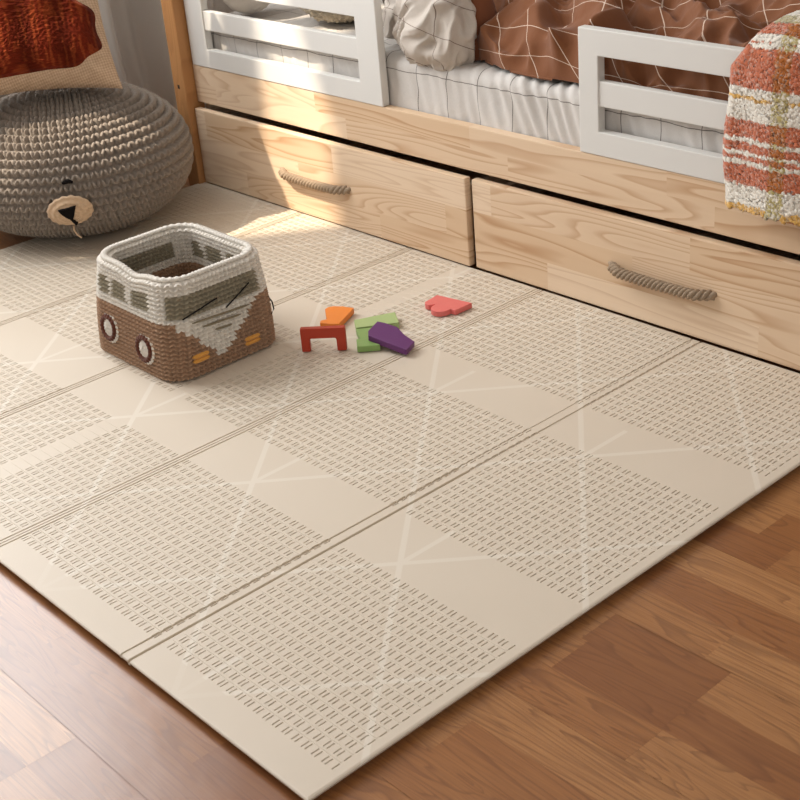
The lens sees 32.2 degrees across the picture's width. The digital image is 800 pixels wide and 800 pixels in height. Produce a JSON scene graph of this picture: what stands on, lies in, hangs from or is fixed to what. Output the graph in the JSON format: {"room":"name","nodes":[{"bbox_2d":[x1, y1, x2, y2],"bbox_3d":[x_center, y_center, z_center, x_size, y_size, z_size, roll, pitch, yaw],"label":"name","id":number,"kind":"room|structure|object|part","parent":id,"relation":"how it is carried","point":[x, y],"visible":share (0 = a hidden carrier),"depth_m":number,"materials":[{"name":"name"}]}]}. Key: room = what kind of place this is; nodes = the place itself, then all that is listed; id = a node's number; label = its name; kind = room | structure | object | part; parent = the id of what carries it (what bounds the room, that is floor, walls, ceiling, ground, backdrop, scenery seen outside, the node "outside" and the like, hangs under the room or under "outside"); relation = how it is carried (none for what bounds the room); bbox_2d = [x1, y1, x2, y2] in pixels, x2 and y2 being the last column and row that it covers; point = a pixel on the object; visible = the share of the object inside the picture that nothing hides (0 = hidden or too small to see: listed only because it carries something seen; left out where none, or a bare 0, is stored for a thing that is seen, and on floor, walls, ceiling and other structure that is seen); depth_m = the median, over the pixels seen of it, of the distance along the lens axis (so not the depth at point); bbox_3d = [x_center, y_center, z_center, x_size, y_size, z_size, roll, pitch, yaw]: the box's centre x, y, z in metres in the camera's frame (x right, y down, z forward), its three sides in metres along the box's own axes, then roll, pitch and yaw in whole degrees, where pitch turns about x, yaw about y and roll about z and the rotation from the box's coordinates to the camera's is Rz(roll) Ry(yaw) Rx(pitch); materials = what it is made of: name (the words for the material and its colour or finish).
{"room":"children's room","nodes":[
{"label":"children's room","id":0,"kind":"room"},
{"bbox_2d":[0,178,799,799],"bbox_3d":[0.102,0.417,1.718,4.800,0.060,5.400,-26,34,-35],"label":"floor","id":1,"kind":"structure","parent":0,"point":[683,682],"depth_m":1.72,"materials":[{"name":"laminate"}]},
{"bbox_2d":[0,182,799,799],"bbox_3d":[-0.310,-0.052,2.605,1.244,0.016,1.967,-26,34,-35],"label":"play mat","id":2,"kind":"object","parent":1,"relation":"on","point":[319,553],"visible":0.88,"depth_m":2.21,"materials":[{"name":"plastic"}]},
{"bbox_2d":[0,81,193,237],"bbox_3d":[-0.790,-0.597,3.354,0.587,0.325,0.587,14,33,33],"label":"pouf","id":3,"kind":"object","parent":2,"relation":"on","point":[77,162],"visible":0.94,"depth_m":3.16,"materials":[{"name":"grey fabric"}]},
{"bbox_2d":[0,0,122,94],"bbox_3d":[-0.901,-0.906,3.151,0.460,0.420,0.274,-10,28,-9],"label":"cushion","id":4,"kind":"object","parent":3,"relation":"on","point":[45,44],"visible":1,"depth_m":3.10,"materials":[{"name":"fabric"}]},
{"bbox_2d":[96,222,275,381],"bbox_3d":[-0.425,-0.199,2.671,0.268,0.198,0.304,-26,34,-35],"label":"basket","id":5,"kind":"object","parent":2,"relation":"on","point":[178,301],"visible":1,"depth_m":2.59,"materials":[{"name":"brown"}]},
{"bbox_2d":[300,325,347,351],"bbox_3d":[-0.145,-0.117,2.631,0.086,0.048,0.013,-2,28,6],"label":"block","id":6,"kind":"object","parent":2,"relation":"on","point":[338,332],"visible":1,"depth_m":2.62,"materials":[{"name":"red paint"}]},
{"bbox_2d":[320,306,353,325],"bbox_3d":[-0.132,-0.164,2.758,0.057,0.012,0.085,6,29,20],"label":"block","id":7,"kind":"object","parent":2,"relation":"on","point":[335,315],"visible":0.84,"depth_m":2.75,"materials":[{"name":"orange paint"}]},
{"bbox_2d":[356,328,379,351],"bbox_3d":[-0.062,-0.116,2.653,0.044,0.012,0.084,-6,27,-1],"label":"block","id":8,"kind":"object","parent":2,"relation":"on","point":[363,344],"visible":0.86,"depth_m":2.62,"materials":[{"name":"green paint"}]},
{"bbox_2d":[354,312,398,328],"bbox_3d":[-0.047,-0.152,2.720,0.085,0.012,0.052,-8,28,-6],"label":"block","id":9,"kind":"object","parent":2,"relation":"on","point":[389,318],"visible":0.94,"depth_m":2.71,"materials":[{"name":"green paint"}]},
{"bbox_2d":[368,322,414,354],"bbox_3d":[-0.014,-0.119,2.630,0.109,0.026,0.060,15,34,34],"label":"block","id":10,"kind":"object","parent":2,"relation":"on","point":[389,336],"visible":1,"depth_m":2.62,"materials":[{"name":"purple paint"}]},
{"bbox_2d":[425,295,471,316],"bbox_3d":[0.087,-0.187,2.766,0.075,0.011,0.085,-26,34,-35],"label":"block","id":11,"kind":"object","parent":2,"relation":"on","point":[440,306],"visible":1,"depth_m":2.75,"materials":[{"name":"pink paint"}]},
{"bbox_2d":[161,0,799,370],"bbox_3d":[0.450,-1.142,2.832,0.989,1.616,2.124,-26,34,-35],"label":"bed","id":12,"kind":"object","parent":1,"relation":"on","point":[641,228],"visible":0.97,"depth_m":2.81,"materials":[{"name":"brown wood"}]},
{"bbox_3d":[-0.583,-1.280,3.274,0.053,1.616,0.052,-26,34,-35],"label":"post","id":13,"kind":"part","parent":12,"relation":"part of","materials":[{"name":"brown wood"}]},
{"bbox_3d":[-0.156,-0.872,3.821,0.901,0.323,0.020,-26,34,-35],"label":"panel","id":14,"kind":"part","parent":12,"relation":"part of","materials":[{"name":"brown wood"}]},
{"bbox_3d":[-0.280,-0.844,3.183,0.020,0.234,0.718,-26,34,-35],"label":"guard rail","id":15,"kind":"part","parent":12,"relation":"part of","materials":[{"name":"white paint"}]},
{"bbox_3d":[-0.205,-0.513,3.248,0.044,0.026,0.266,-26,34,-35],"label":"rope handle","id":16,"kind":"part","parent":12,"relation":"part of","materials":[{"name":"fabric"}]},
{"bbox_3d":[0.127,-0.669,3.481,0.856,0.196,0.974,-26,34,-35],"label":"drawer","id":17,"kind":"part","parent":12,"relation":"part of","materials":[{"name":"brown wood"}]},
{"bbox_2d":[211,0,723,153],"bbox_3d":[0.500,-0.756,3.043,0.901,0.143,1.962,-26,34,-35],"label":"mattress","id":18,"kind":"object","parent":12,"relation":"on","point":[480,92],"visible":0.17,"depth_m":2.80,"materials":[{"name":"white fabric"}]},
{"bbox_2d":[223,0,269,13],"bbox_3d":[-0.374,-1.013,3.377,0.140,0.136,0.150,-26,34,-35],"label":"ball","id":19,"kind":"object","parent":18,"relation":"on","point":[242,6],"visible":0.95,"depth_m":3.35,"materials":[{"name":"beige fabric"}]},
{"bbox_2d":[300,8,353,23],"bbox_3d":[-0.145,-0.953,3.244,0.191,0.135,0.236,-21,31,-28],"label":"cushion","id":20,"kind":"object","parent":18,"relation":"on","point":[318,15],"visible":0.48,"depth_m":3.21,"materials":[{"name":"beige fabric"}]},
{"bbox_2d":[382,0,496,70],"bbox_3d":[0.067,-0.833,2.910,0.193,0.234,0.361,-14,29,-16],"label":"pillow","id":21,"kind":"object","parent":18,"relation":"on","point":[438,35],"visible":0.86,"depth_m":2.81,"materials":[{"name":"cream checked cotton fabric"}]},
{"bbox_2d":[477,0,799,100],"bbox_3d":[0.683,-0.803,2.727,0.831,0.206,1.310,-26,34,-35],"label":"duvet","id":22,"kind":"object","parent":18,"relation":"on","point":[538,39],"visible":0.6,"depth_m":2.59,"materials":[{"name":"brown fabric"}]},
{"bbox_3d":[0.168,-0.511,2.824,0.022,0.095,2.015,-26,34,-35],"label":"rail","id":23,"kind":"part","parent":12,"relation":"part of","materials":[{"name":"brown wood"}]},
{"bbox_3d":[0.812,-0.373,2.795,0.850,0.196,1.024,-26,34,-35],"label":"drawer","id":24,"kind":"part","parent":12,"relation":"part of","materials":[{"name":"brown wood"}]},
{"bbox_3d":[0.581,-0.469,2.315,0.020,0.234,0.724,-26,34,-35],"label":"guard rail","id":25,"kind":"part","parent":12,"relation":"part of","materials":[{"name":"white paint"}]},
{"bbox_3d":[0.479,-0.219,2.566,0.044,0.026,0.254,-26,34,-35],"label":"rope handle","id":26,"kind":"part","parent":12,"relation":"part of","materials":[{"name":"fabric"}]},
{"bbox_2d":[722,10,799,226],"bbox_3d":[0.722,-0.451,2.221,0.221,0.344,0.371,-26,34,-35],"label":"blanket","id":27,"kind":"object","parent":12,"relation":"hanging from","point":[761,145],"visible":1,"depth_m":2.23,"materials":[{"name":"fabric"}]},
{"bbox_3d":[-2.395,-1.353,2.270,6.250,3.076,0.150,-26,34,-35],"label":"wall","id":28,"kind":"structure","parent":0,"visible":0},
{"bbox_2d":[98,0,234,110],"bbox_3d":[-0.734,-1.655,3.556,0.628,1.950,0.135,-26,34,-35],"label":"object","id":29,"kind":"structure","parent":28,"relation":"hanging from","point":[135,32],"depth_m":3.85,"materials":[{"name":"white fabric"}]}
]}

